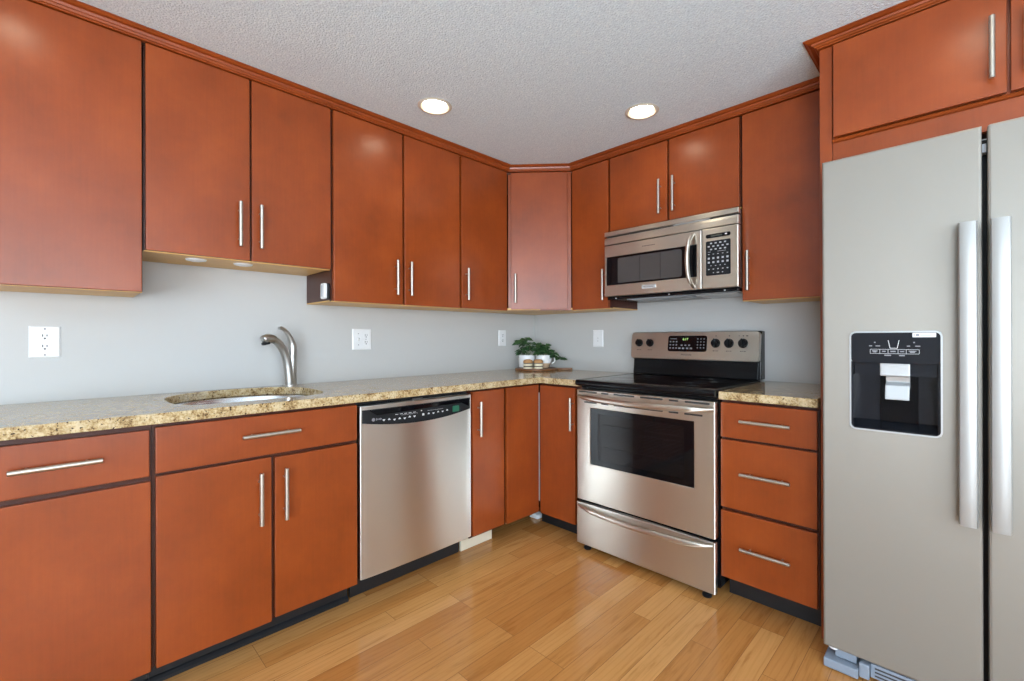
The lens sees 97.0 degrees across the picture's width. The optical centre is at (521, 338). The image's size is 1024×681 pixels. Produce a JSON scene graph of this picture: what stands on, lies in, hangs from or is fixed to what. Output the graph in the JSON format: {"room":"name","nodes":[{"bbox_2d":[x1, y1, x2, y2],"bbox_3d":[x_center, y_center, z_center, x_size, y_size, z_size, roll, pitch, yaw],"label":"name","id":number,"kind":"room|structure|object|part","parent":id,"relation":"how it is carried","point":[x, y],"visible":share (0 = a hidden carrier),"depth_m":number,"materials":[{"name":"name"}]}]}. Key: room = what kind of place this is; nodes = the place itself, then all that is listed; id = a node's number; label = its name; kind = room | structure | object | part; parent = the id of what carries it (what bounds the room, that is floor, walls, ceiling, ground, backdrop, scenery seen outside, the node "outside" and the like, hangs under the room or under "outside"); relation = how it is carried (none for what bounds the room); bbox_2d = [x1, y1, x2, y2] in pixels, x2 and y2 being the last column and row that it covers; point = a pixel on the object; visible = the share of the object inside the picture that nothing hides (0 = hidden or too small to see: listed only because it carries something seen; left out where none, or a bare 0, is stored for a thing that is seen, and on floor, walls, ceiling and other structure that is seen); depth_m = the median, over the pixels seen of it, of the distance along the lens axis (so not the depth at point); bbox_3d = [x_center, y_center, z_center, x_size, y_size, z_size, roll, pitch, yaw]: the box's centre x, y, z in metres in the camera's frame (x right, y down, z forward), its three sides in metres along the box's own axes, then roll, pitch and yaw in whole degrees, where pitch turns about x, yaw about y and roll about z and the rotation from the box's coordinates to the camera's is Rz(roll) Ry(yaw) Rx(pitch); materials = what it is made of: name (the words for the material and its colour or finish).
{"room":"kitchen","nodes":[
{"label":"kitchen","id":0,"kind":"room"},
{"bbox_2d":[0,261,534,404],"bbox_3d":[-2.038,0.019,1.528,0.120,2.270,6.240,0,0,45],"label":"wall","id":1,"kind":"structure","parent":0,"point":[189,328],"depth_m":2.09,"materials":[{"name":"grey paint"}]},
{"bbox_2d":[28,326,60,357],"bbox_3d":[-1.783,0.014,1.695,0.009,0.119,0.083,0,0,45],"label":"outlet","id":2,"kind":"object","parent":1,"relation":"attached to","point":[44,341],"visible":1,"depth_m":1.69,"materials":[{"name":"white plastic"}]},
{"bbox_2d":[38,333,50,350],"bbox_3d":[-1.782,0.014,1.694,0.003,0.068,0.033,0,0,45],"label":"receptacle","id":3,"kind":"object","parent":2,"relation":"attached to","point":[44,339],"depth_m":1.69,"materials":[{"name":"white plastic"}]},
{"bbox_2d":[0,0,142,296],"bbox_3d":[-1.630,-0.624,1.599,0.362,0.916,0.424,0,0,45],"label":"upper cabinet","id":4,"kind":"object","parent":1,"relation":"attached to","point":[71,87],"visible":1,"depth_m":1.51,"materials":[{"name":"brown wood"}]},
{"bbox_2d":[142,43,330,275],"bbox_3d":[-1.240,-0.702,1.996,0.362,0.762,0.684,0,0,45],"label":"upper cabinet","id":5,"kind":"object","parent":1,"relation":"attached to","point":[235,169],"visible":0.94,"depth_m":1.85,"materials":[{"name":"brown wood"}]},
{"bbox_2d":[185,258,206,261],"bbox_3d":[-1.338,-0.321,1.863,0.074,0.014,0.074,0,0,45],"label":"light","id":6,"kind":"object","parent":5,"relation":"attached to","point":[187,259],"visible":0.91,"depth_m":1.84,"materials":[{"name":"white plastic"}]},
{"bbox_3d":[-1.262,-0.702,1.782,0.020,0.756,0.337,0,0,45],"label":"door","id":7,"kind":"part","parent":5,"relation":"part of","materials":[{"name":"brown wood"}]},
{"bbox_3d":[-1.151,-0.467,1.854,0.038,0.183,0.015,0,0,45],"label":"handle","id":8,"kind":"part","parent":5,"relation":"part of","materials":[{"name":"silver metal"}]},
{"bbox_2d":[233,263,252,266],"bbox_3d":[-1.219,-0.322,1.984,0.074,0.014,0.074,0,0,45],"label":"light","id":9,"kind":"object","parent":5,"relation":"attached to","point":[236,264],"visible":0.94,"depth_m":1.97,"materials":[{"name":"white plastic"}]},
{"bbox_3d":[-1.097,-0.467,1.909,0.038,0.183,0.015,0,0,45],"label":"handle","id":10,"kind":"part","parent":5,"relation":"part of","materials":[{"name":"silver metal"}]},
{"bbox_3d":[-1.023,-0.703,2.026,0.020,0.756,0.330,0,0,45],"label":"door","id":11,"kind":"part","parent":5,"relation":"part of","materials":[{"name":"brown wood"}]},
{"bbox_2d":[352,329,370,349],"bbox_3d":[-0.907,0.007,2.581,0.016,0.118,0.114,0,0,45],"label":"outlet","id":12,"kind":"object","parent":1,"relation":"attached to","point":[361,338],"visible":1,"depth_m":2.58,"materials":[{"name":"white plastic"}]},
{"bbox_2d":[363,333,368,344],"bbox_3d":[-0.892,0.006,2.599,0.003,0.066,0.033,0,0,45],"label":"receptacle","id":13,"kind":"object","parent":12,"relation":"attached to","point":[365,335],"depth_m":2.60,"materials":[{"name":"grey plastic"}]},
{"bbox_2d":[307,110,459,309],"bbox_3d":[-0.731,-0.629,2.514,0.362,0.910,0.757,0,0,45],"label":"upper cabinet","id":14,"kind":"object","parent":1,"relation":"attached to","point":[395,197],"visible":1,"depth_m":2.36,"materials":[{"name":"brown wood"}]},
{"bbox_2d":[321,283,329,298],"bbox_3d":[-0.941,-0.225,2.171,0.053,0.075,0.027,0,0,45],"label":"control box","id":15,"kind":"object","parent":14,"relation":"attached to","point":[325,287],"visible":1,"depth_m":2.16,"materials":[{"name":"white plastic"}]},
{"bbox_3d":[-0.650,-0.631,2.434,0.019,0.906,0.757,0,0,45],"label":"frame","id":16,"kind":"part","parent":14,"relation":"part of","materials":[{"name":"brown wood"}]},
{"bbox_3d":[-0.768,-0.629,2.285,0.020,0.904,0.368,0,0,45],"label":"door","id":17,"kind":"part","parent":14,"relation":"part of","materials":[{"name":"brown wood"}]},
{"bbox_3d":[-0.649,-0.316,2.364,0.038,0.181,0.015,0,0,45],"label":"handle","id":18,"kind":"part","parent":14,"relation":"part of","materials":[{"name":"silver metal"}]},
{"bbox_3d":[-0.592,-0.316,2.422,0.038,0.181,0.015,0,0,45],"label":"handle","id":19,"kind":"part","parent":14,"relation":"part of","materials":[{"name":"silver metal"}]},
{"bbox_3d":[-0.502,-0.630,2.556,0.020,0.904,0.368,0,0,45],"label":"door","id":20,"kind":"part","parent":14,"relation":"part of","materials":[{"name":"brown wood"}]},
{"bbox_2d":[27,0,819,172],"bbox_3d":[-0.290,-1.103,2.266,3.100,0.033,1.329,0,0,-11],"label":"crown molding","id":21,"kind":"structure","parent":1,"relation":"attached to","point":[74,8],"depth_m":2.09,"materials":[{"name":"brown wood"}]},
{"bbox_2d":[435,156,506,312],"bbox_3d":[-0.327,-0.631,2.924,0.362,0.908,0.383,0,0,45],"label":"upper cabinet","id":22,"kind":"object","parent":1,"relation":"attached to","point":[482,187],"visible":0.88,"depth_m":2.81,"materials":[{"name":"brown wood"}]},
{"bbox_3d":[-0.246,-0.633,2.845,0.019,0.904,0.383,0,0,45],"label":"frame","id":23,"kind":"part","parent":22,"relation":"part of","materials":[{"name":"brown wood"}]},
{"bbox_3d":[-0.321,-0.321,2.698,0.038,0.190,0.015,0,0,45],"label":"handle","id":24,"kind":"part","parent":22,"relation":"part of","materials":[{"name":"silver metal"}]},
{"bbox_3d":[-0.232,-0.631,2.830,0.020,0.904,0.372,0,0,45],"label":"door","id":25,"kind":"part","parent":22,"relation":"part of","materials":[{"name":"brown wood"}]},
{"bbox_2d":[498,330,505,345],"bbox_3d":[-0.142,0.000,3.365,0.008,0.118,0.075,0,0,45],"label":"outlet","id":26,"kind":"object","parent":1,"relation":"attached to","point":[501,333],"visible":1,"depth_m":3.36,"materials":[{"name":"white plastic"}]},
{"bbox_2d":[78,0,906,164],"bbox_3d":[-0.216,-1.122,-0.266,5.240,0.001,6.240,0,0,45],"label":"ceiling","id":27,"kind":"structure","parent":0,"point":[523,81],"depth_m":1.77,"materials":[{"name":"white paint"}]},
{"bbox_2d":[418,97,451,114],"bbox_3d":[-0.419,-1.135,2.188,0.163,0.041,0.163,0,0,45],"label":"recessed light","id":28,"kind":"object","parent":27,"relation":"in","point":[430,105],"visible":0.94,"depth_m":2.21,"materials":[{"name":"beige glass"}]},
{"bbox_2d":[625,103,658,119],"bbox_3d":[0.596,-1.138,2.244,0.163,0.041,0.163,0,0,45],"label":"recessed light","id":29,"kind":"object","parent":27,"relation":"in","point":[640,111],"visible":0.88,"depth_m":2.27,"materials":[{"name":"beige glass"}]},
{"bbox_2d":[164,510,878,680],"bbox_3d":[-0.209,1.197,-0.267,5.240,0.100,6.240,0,0,45],"label":"floor","id":30,"kind":"structure","parent":0,"point":[526,602],"depth_m":1.78,"materials":[{"name":"brown wood"}]},
{"bbox_2d":[0,425,151,680],"bbox_3d":[-1.512,0.712,1.481,0.638,0.878,0.416,0,0,45],"label":"base cabinet","id":31,"kind":"object","parent":30,"relation":"on","point":[76,508],"visible":0.91,"depth_m":1.31,"materials":[{"name":"brown wood"}]},
{"bbox_3d":[-1.301,0.359,1.270,0.038,0.014,0.187,0,0,45],"label":"handle","id":32,"kind":"part","parent":31,"relation":"part of","materials":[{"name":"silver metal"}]},
{"bbox_3d":[-1.321,0.363,1.289,0.020,0.146,0.406,0,0,45],"label":"drawer","id":33,"kind":"part","parent":31,"relation":"part of","materials":[{"name":"brown wood"}]},
{"bbox_2d":[148,403,356,680],"bbox_3d":[-1.129,0.711,1.871,0.638,0.878,0.678,0,0,45],"label":"base cabinet","id":34,"kind":"object","parent":30,"relation":"on","point":[254,516],"visible":0.97,"depth_m":1.62,"materials":[{"name":"brown wood"}]},
{"bbox_3d":[-1.049,0.745,1.564,0.020,0.609,0.336,0,0,45],"label":"door","id":35,"kind":"part","parent":34,"relation":"part of","materials":[{"name":"brown wood"}]},
{"bbox_3d":[-0.935,0.357,1.682,0.020,0.147,0.666,0,0,45],"label":"drawer","id":36,"kind":"part","parent":34,"relation":"part of","materials":[{"name":"brown wood"}]},
{"bbox_3d":[-0.940,0.581,1.635,0.038,0.189,0.015,0,0,45],"label":"handle","id":37,"kind":"part","parent":34,"relation":"part of","materials":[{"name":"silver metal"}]},
{"bbox_3d":[-0.915,0.350,1.662,0.038,0.014,0.193,0,0,45],"label":"handle","id":38,"kind":"part","parent":34,"relation":"part of","materials":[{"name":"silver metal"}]},
{"bbox_3d":[-0.882,0.581,1.695,0.038,0.191,0.015,0,0,45],"label":"handle","id":39,"kind":"part","parent":34,"relation":"part of","materials":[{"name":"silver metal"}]},
{"bbox_3d":[-0.812,0.742,1.806,0.020,0.596,0.318,0,0,45],"label":"door","id":40,"kind":"part","parent":34,"relation":"part of","materials":[{"name":"brown wood"}]},
{"bbox_2d":[349,391,470,597],"bbox_3d":[-0.675,0.713,2.333,0.596,0.871,0.604,0,0,45],"label":"dishwasher","id":41,"kind":"object","parent":30,"relation":"on","point":[414,453],"visible":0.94,"depth_m":2.09,"materials":[{"name":"silver metal"}]},
{"bbox_3d":[-0.553,1.096,2.218,0.014,0.101,0.598,0,0,45],"label":"toe panel","id":42,"kind":"part","parent":41,"relation":"part of","materials":[{"name":"black"}]},
{"bbox_2d":[459,387,503,550],"bbox_3d":[-0.375,0.709,2.638,0.638,0.878,0.244,0,0,45],"label":"base cabinet","id":43,"kind":"object","parent":30,"relation":"on","point":[487,405],"visible":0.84,"depth_m":2.43,"materials":[{"name":"brown wood"}]},
{"bbox_3d":[-0.217,0.424,2.371,0.038,0.183,0.015,0,0,45],"label":"handle","id":44,"kind":"part","parent":43,"relation":"part of","materials":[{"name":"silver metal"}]},
{"bbox_3d":[-0.182,0.658,2.447,0.020,0.755,0.224,0,0,45],"label":"door","id":45,"kind":"part","parent":43,"relation":"part of","materials":[{"name":"brown wood"}]},
{"bbox_2d":[530,511,541,518],"bbox_3d":[0.092,1.131,2.906,0.072,0.032,0.052,0,0,45],"label":"scrap","id":46,"kind":"object","parent":30,"relation":"on","point":[537,515],"visible":0.91,"depth_m":2.88,"materials":[{"name":"white"}]},
{"bbox_2d":[503,383,581,533],"bbox_3d":[0.122,0.708,2.957,0.894,0.878,0.900,0,0,45],"label":"base cabinet","id":47,"kind":"object","parent":30,"relation":"on","point":[540,419],"visible":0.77,"depth_m":2.63,"materials":[{"name":"brown wood"}]},
{"bbox_2d":[0,369,629,440],"bbox_3d":[-0.576,0.252,2.263,0.930,0.034,2.898,0,0,45],"label":"countertop","id":48,"kind":"structure","parent":47,"relation":"on","point":[36,419],"depth_m":1.74,"materials":[{"name":"beige stone"}]},
{"bbox_2d":[175,394,306,404],"bbox_3d":[-1.167,0.376,1.917,0.530,0.211,0.568,0,0,45],"label":"sink","id":49,"kind":"object","parent":48,"relation":"in","point":[267,396],"visible":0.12,"depth_m":2.11,"materials":[{"name":"silver metal"}]},
{"bbox_2d":[260,326,296,386],"bbox_3d":[-1.171,0.090,2.186,0.063,0.293,0.186,0,0,28],"label":"faucet","id":50,"kind":"object","parent":48,"relation":"on","point":[289,356],"visible":1,"depth_m":2.21,"materials":[{"name":"silver metal"}]},
{"bbox_3d":[-1.158,0.111,2.200,0.043,0.237,0.118,0,0,21],"label":"spout","id":51,"kind":"part","parent":50,"relation":"part of","materials":[{"name":"silver metal"}]},
{"bbox_3d":[-1.153,-0.002,2.227,0.037,0.108,0.096,0,0,32],"label":"lever handle","id":52,"kind":"part","parent":50,"relation":"part of","materials":[{"name":"silver metal"}]},
{"bbox_2d":[515,367,571,370],"bbox_3d":[0.135,0.225,3.307,0.348,0.014,0.344,0,0,45],"label":"cutting board","id":53,"kind":"object","parent":48,"relation":"on","point":[518,368],"visible":0.83,"depth_m":3.22,"materials":[{"name":"brown wood"}]},
{"bbox_2d":[512,337,539,367],"bbox_3d":[0.038,0.106,3.307,0.179,0.224,0.177,0,0,45],"label":"ivy","id":54,"kind":"object","parent":53,"relation":"on","point":[522,342],"visible":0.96,"depth_m":3.30,"materials":[{"name":"green plant"}]},
{"bbox_2d":[519,355,534,367],"bbox_3d":[0.039,0.171,3.339,0.120,0.094,0.120,0,0,45],"label":"pot","id":55,"kind":"object","parent":53,"relation":"on","point":[521,357],"depth_m":3.29,"materials":[{"name":"white ceramic"}]},
{"bbox_2d":[523,359,532,368],"bbox_3d":[0.047,0.184,3.237,0.071,0.067,0.071,0,0,45],"label":"cookie","id":56,"kind":"object","parent":53,"relation":"on","point":[528,363],"visible":1,"depth_m":3.21,"materials":[{"name":"beige food"}]},
{"bbox_2d":[533,359,542,368],"bbox_3d":[0.120,0.184,3.237,0.071,0.067,0.071,0,0,45],"label":"cookie","id":57,"kind":"object","parent":53,"relation":"on","point":[538,363],"visible":1,"depth_m":3.21,"materials":[{"name":"beige food"}]},
{"bbox_2d":[536,355,554,367],"bbox_3d":[0.166,0.171,3.329,0.121,0.094,0.120,0,0,45],"label":"pot","id":58,"kind":"object","parent":53,"relation":"on","point":[546,359],"depth_m":3.28,"materials":[{"name":"beige ceramic"}]},
{"bbox_2d":[532,342,566,367],"bbox_3d":[0.203,0.124,3.319,0.258,0.186,0.141,0,0,-3],"label":"ivy","id":59,"kind":"object","parent":53,"relation":"on","point":[541,349],"visible":0.94,"depth_m":3.29,"materials":[{"name":"green plant"}]},
{"bbox_3d":[0.004,0.660,2.636,0.020,0.763,0.264,0,0,45],"label":"door","id":60,"kind":"part","parent":47,"relation":"part of","materials":[{"name":"brown wood"}]},
{"bbox_3d":[0.213,0.665,2.639,0.262,0.768,0.020,0,0,45],"label":"door","id":61,"kind":"part","parent":47,"relation":"part of","materials":[{"name":"brown wood"}]},
{"bbox_3d":[0.278,0.426,2.535,0.014,0.184,0.038,0,0,45],"label":"handle","id":62,"kind":"part","parent":47,"relation":"part of","materials":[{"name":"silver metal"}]},
{"bbox_2d":[575,331,764,597],"bbox_3d":[0.786,0.554,2.439,0.756,1.181,0.734,0,0,45],"label":"range","id":63,"kind":"object","parent":30,"relation":"on","point":[649,443],"visible":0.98,"depth_m":2.29,"materials":[{"name":"silver metal"}]},
{"bbox_3d":[0.737,0.030,2.850,0.047,0.047,0.028,0,0,45],"label":"knob","id":64,"kind":"part","parent":63,"relation":"part of","materials":[{"name":"black plastic"}]},
{"bbox_3d":[0.557,0.916,2.206,0.730,0.041,0.043,0,0,45],"label":"handle","id":65,"kind":"part","parent":63,"relation":"part of","materials":[{"name":"silver metal"}]},
{"bbox_3d":[0.577,1.000,2.225,0.749,0.224,0.025,0,0,45],"label":"storage drawer","id":66,"kind":"part","parent":63,"relation":"part of","materials":[{"name":"silver metal"}]},
{"bbox_2d":[577,389,718,539],"bbox_3d":[0.728,0.576,2.380,0.747,0.596,0.568,0,0,45],"label":"oven","id":67,"kind":"object","parent":63,"relation":"in","point":[651,458],"depth_m":2.23,"materials":[{"name":"silver metal"}]},
{"bbox_3d":[0.789,0.030,2.798,0.047,0.047,0.028,0,0,45],"label":"knob","id":68,"kind":"part","parent":63,"relation":"part of","materials":[{"name":"black plastic"}]},
{"bbox_2d":[575,373,760,396],"bbox_3d":[0.775,0.240,2.428,0.753,0.032,0.613,0,0,45],"label":"cooktop","id":69,"kind":"object","parent":63,"relation":"in","point":[665,384],"depth_m":2.33,"materials":[{"name":"black glass"}]},
{"bbox_3d":[0.982,0.047,2.641,0.756,0.165,0.053,0,0,45],"label":"control panel","id":70,"kind":"part","parent":63,"relation":"part of","materials":[{"name":"silver metal"}]},
{"bbox_3d":[1.075,0.029,2.518,0.051,0.051,0.029,0,0,45],"label":"knob","id":71,"kind":"part","parent":63,"relation":"part of","materials":[{"name":"black plastic"}]},
{"bbox_3d":[1.126,0.029,2.467,0.051,0.051,0.029,0,0,45],"label":"knob","id":72,"kind":"part","parent":63,"relation":"part of","materials":[{"name":"black plastic"}]},
{"bbox_3d":[1.178,0.028,2.416,0.051,0.051,0.029,0,0,45],"label":"knob","id":73,"kind":"part","parent":63,"relation":"part of","materials":[{"name":"black plastic"}]},
{"bbox_2d":[721,399,820,625],"bbox_3d":[1.205,0.704,2.059,0.366,0.878,0.658,0,0,45],"label":"base cabinet","id":74,"kind":"object","parent":30,"relation":"on","point":[771,453],"visible":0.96,"depth_m":1.84,"materials":[{"name":"brown wood"}]},
{"bbox_3d":[0.986,0.573,1.839,0.188,0.014,0.038,0,0,45],"label":"handle","id":75,"kind":"part","parent":74,"relation":"part of","materials":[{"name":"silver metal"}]},
{"bbox_3d":[0.985,0.351,1.839,0.188,0.014,0.038,0,0,45],"label":"handle","id":76,"kind":"part","parent":74,"relation":"part of","materials":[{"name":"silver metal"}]},
{"bbox_3d":[0.987,0.887,1.839,0.188,0.014,0.038,0,0,45],"label":"handle","id":77,"kind":"part","parent":74,"relation":"part of","materials":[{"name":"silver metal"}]},
{"bbox_3d":[1.005,0.585,1.860,0.360,0.293,0.020,0,0,45],"label":"drawer","id":78,"kind":"part","parent":74,"relation":"part of","materials":[{"name":"brown wood"}]},
{"bbox_3d":[1.005,0.354,1.860,0.360,0.150,0.020,0,0,45],"label":"drawer","id":79,"kind":"part","parent":74,"relation":"part of","materials":[{"name":"brown wood"}]},
{"bbox_2d":[719,381,820,407],"bbox_3d":[1.215,0.247,2.070,0.366,0.034,0.662,0,0,45],"label":"countertop","id":80,"kind":"structure","parent":74,"relation":"on","point":[769,392],"depth_m":1.91,"materials":[{"name":"beige stone"}]},
{"bbox_3d":[1.006,0.892,1.859,0.360,0.290,0.020,0,0,45],"label":"drawer","id":81,"kind":"part","parent":74,"relation":"part of","materials":[{"name":"brown wood"}]},
{"bbox_2d":[819,46,832,638],"bbox_3d":[1.373,0.023,1.936,0.040,2.238,0.628,0,0,45],"label":"panel","id":82,"kind":"object","parent":30,"relation":"on","point":[825,55],"visible":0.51,"depth_m":1.72,"materials":[{"name":"brown wood"}]},
{"bbox_2d":[822,117,1023,680],"bbox_3d":[1.627,0.262,1.517,0.918,1.760,0.798,0,0,45],"label":"refrigerator","id":83,"kind":"object","parent":30,"relation":"on","point":[923,240],"visible":1,"depth_m":1.40,"materials":[{"name":"grey metal"}]},
{"bbox_3d":[1.202,0.102,1.459,0.075,0.042,0.008,0,0,45],"label":"water spout","id":84,"kind":"part","parent":83,"relation":"part of","materials":[{"name":"silver metal"}]},
{"bbox_3d":[1.202,0.032,1.462,0.222,0.100,0.022,0,0,45],"label":"dispenser panel","id":85,"kind":"part","parent":83,"relation":"part of","materials":[{"name":"black plastic"}]},
{"bbox_2d":[855,362,937,377],"bbox_3d":[1.221,0.102,1.481,0.206,0.040,0.048,0,0,45],"label":"hood","id":86,"kind":"object","parent":83,"relation":"attached to","point":[862,369],"depth_m":1.46,"materials":[{"name":"black plastic"}]},
{"bbox_3d":[1.241,0.199,1.488,0.096,0.154,0.010,0,0,45],"label":"plate","id":87,"kind":"part","parent":83,"relation":"part of","materials":[{"name":"black plastic"}]},
{"bbox_3d":[1.299,0.105,1.318,0.040,0.882,0.054,0,0,45],"label":"handle","id":88,"kind":"part","parent":83,"relation":"part of","materials":[{"name":"silver metal"}]},
{"bbox_3d":[1.346,0.104,1.272,0.042,0.882,0.054,0,0,45],"label":"handle","id":89,"kind":"part","parent":83,"relation":"part of","materials":[{"name":"silver metal"}]},
{"bbox_3d":[1.550,0.228,1.149,0.511,1.692,0.060,0,0,45],"label":"door","id":90,"kind":"part","parent":83,"relation":"part of","materials":[{"name":"silver metal"}]},
{"bbox_2d":[535,297,820,383],"bbox_3d":[1.976,0.007,1.874,5.120,2.270,0.120,0,0,45],"label":"wall","id":91,"kind":"structure","parent":0,"point":[792,330],"depth_m":2.73,"materials":[{"name":"grey paint"}]},
{"bbox_2d":[481,172,591,314],"bbox_3d":[0.116,-0.633,3.186,0.624,0.904,0.606,0,0,45],"label":"upper cabinet","id":92,"kind":"object","parent":91,"relation":"attached to","point":[539,204],"visible":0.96,"depth_m":2.95,"materials":[{"name":"brown wood"}]},
{"bbox_3d":[-0.040,-0.322,2.938,0.015,0.188,0.038,0,0,-3],"label":"handle","id":93,"kind":"part","parent":92,"relation":"part of","materials":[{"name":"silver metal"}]},
{"bbox_3d":[0.118,-0.633,2.979,0.413,0.904,0.020,0,0,3],"label":"frame","id":94,"kind":"part","parent":92,"relation":"part of","materials":[{"name":"brown wood"}]},
{"bbox_3d":[0.114,-0.634,2.959,0.367,0.891,0.020,0,0,3],"label":"door","id":95,"kind":"part","parent":92,"relation":"part of","materials":[{"name":"brown wood"}]},
{"bbox_2d":[593,330,602,346],"bbox_3d":[0.539,0.003,3.196,0.086,0.120,0.006,0,0,45],"label":"blank plate","id":96,"kind":"object","parent":91,"relation":"attached to","point":[597,334],"visible":1,"depth_m":3.19,"materials":[{"name":"white plastic"}]},
{"bbox_2d":[572,160,637,311],"bbox_3d":[0.530,-0.633,2.948,0.287,0.908,0.368,0,0,45],"label":"upper cabinet","id":97,"kind":"object","parent":91,"relation":"attached to","point":[590,184],"visible":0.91,"depth_m":2.84,"materials":[{"name":"brown wood"}]},
{"bbox_3d":[0.433,-0.632,2.851,0.275,0.900,0.020,0,0,45],"label":"door","id":98,"kind":"part","parent":97,"relation":"part of","materials":[{"name":"brown wood"}]},
{"bbox_3d":[0.496,-0.324,2.751,0.014,0.188,0.038,0,0,45],"label":"handle","id":99,"kind":"part","parent":97,"relation":"part of","materials":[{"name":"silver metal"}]},
{"bbox_3d":[0.448,-0.635,2.865,0.287,0.904,0.019,0,0,45],"label":"frame","id":100,"kind":"part","parent":97,"relation":"part of","materials":[{"name":"brown wood"}]},
{"bbox_2d":[610,117,741,231],"bbox_3d":[0.902,-0.864,2.582,0.751,0.448,0.368,0,0,45],"label":"upper cabinet","id":101,"kind":"object","parent":91,"relation":"attached to","point":[697,172],"visible":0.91,"depth_m":2.43,"materials":[{"name":"brown wood"}]},
{"bbox_3d":[0.672,-0.864,2.616,0.367,0.440,0.020,0,0,45],"label":"door","id":102,"kind":"part","parent":101,"relation":"part of","materials":[{"name":"brown wood"}]},
{"bbox_3d":[0.757,-0.778,2.493,0.014,0.189,0.038,0,0,45],"label":"handle","id":103,"kind":"part","parent":101,"relation":"part of","materials":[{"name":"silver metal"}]},
{"bbox_3d":[0.815,-0.778,2.436,0.014,0.189,0.038,0,0,45],"label":"handle","id":104,"kind":"part","parent":101,"relation":"part of","materials":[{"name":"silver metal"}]},
{"bbox_2d":[605,207,742,302],"bbox_3d":[0.880,-0.425,2.541,0.756,0.402,0.438,0,0,45],"label":"microwave","id":105,"kind":"object","parent":101,"relation":"attached to","point":[696,257],"visible":0.98,"depth_m":2.38,"materials":[{"name":"silver metal"}]},
{"bbox_3d":[0.709,-0.394,2.494,0.579,0.298,0.031,0,0,45],"label":"door","id":106,"kind":"part","parent":105,"relation":"part of","materials":[{"name":"silver metal"}]},
{"bbox_3d":[0.900,-0.234,2.562,0.738,0.014,0.355,0,0,45],"label":"plate","id":107,"kind":"part","parent":105,"relation":"part of","materials":[{"name":"silver metal"}]},
{"bbox_3d":[0.855,-0.395,2.296,0.060,0.284,0.028,0,0,-19],"label":"handle","id":108,"kind":"part","parent":105,"relation":"part of","materials":[{"name":"silver metal"}]},
{"bbox_3d":[0.980,-0.395,2.228,0.174,0.298,0.031,0,0,45],"label":"control panel","id":109,"kind":"part","parent":105,"relation":"part of","materials":[{"name":"silver metal"}]},
{"bbox_3d":[0.941,-0.865,2.351,0.364,0.440,0.020,0,0,45],"label":"door","id":110,"kind":"part","parent":101,"relation":"part of","materials":[{"name":"brown wood"}]},
{"bbox_3d":[0.821,-0.866,2.498,0.751,0.444,0.019,0,0,45],"label":"frame","id":111,"kind":"part","parent":101,"relation":"part of","materials":[{"name":"brown wood"}]},
{"bbox_2d":[742,90,819,303],"bbox_3d":[1.309,-0.635,2.182,0.380,0.908,0.368,0,0,45],"label":"upper cabinet","id":112,"kind":"object","parent":91,"relation":"attached to","point":[781,141],"visible":0.72,"depth_m":2.09,"materials":[{"name":"brown wood"}]},
{"bbox_3d":[1.085,-0.325,2.171,0.014,0.191,0.038,0,0,45],"label":"handle","id":113,"kind":"part","parent":112,"relation":"part of","materials":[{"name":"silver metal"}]},
{"bbox_2d":[832,0,1023,160],"bbox_3d":[1.694,-0.872,1.573,0.927,0.450,0.677,0,0,45],"label":"upper cabinet","id":114,"kind":"object","parent":91,"relation":"attached to","point":[952,66],"visible":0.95,"depth_m":1.50,"materials":[{"name":"brown wood"}]},
{"bbox_2d":[803,0,949,72],"bbox_3d":[1.535,-1.111,1.474,1.014,0.027,0.304,0,0,45],"label":"crown molding","id":115,"kind":"structure","parent":114,"relation":"attached to","point":[907,8],"depth_m":1.60,"materials":[{"name":"brown wood"}]},
{"bbox_3d":[1.492,-0.736,1.367,0.926,0.014,0.014,0,0,45],"label":"bead moulding","id":116,"kind":"part","parent":114,"relation":"part of","materials":[{"name":"brown wood"}]},
{"bbox_3d":[1.433,-0.883,1.381,0.014,0.189,0.038,0,0,45],"label":"handle","id":117,"kind":"part","parent":114,"relation":"part of","materials":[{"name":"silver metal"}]},
{"bbox_3d":[1.637,-0.918,1.220,0.437,0.342,0.020,0,0,45],"label":"door","id":118,"kind":"part","parent":114,"relation":"part of","materials":[{"name":"brown wood"}]}
]}

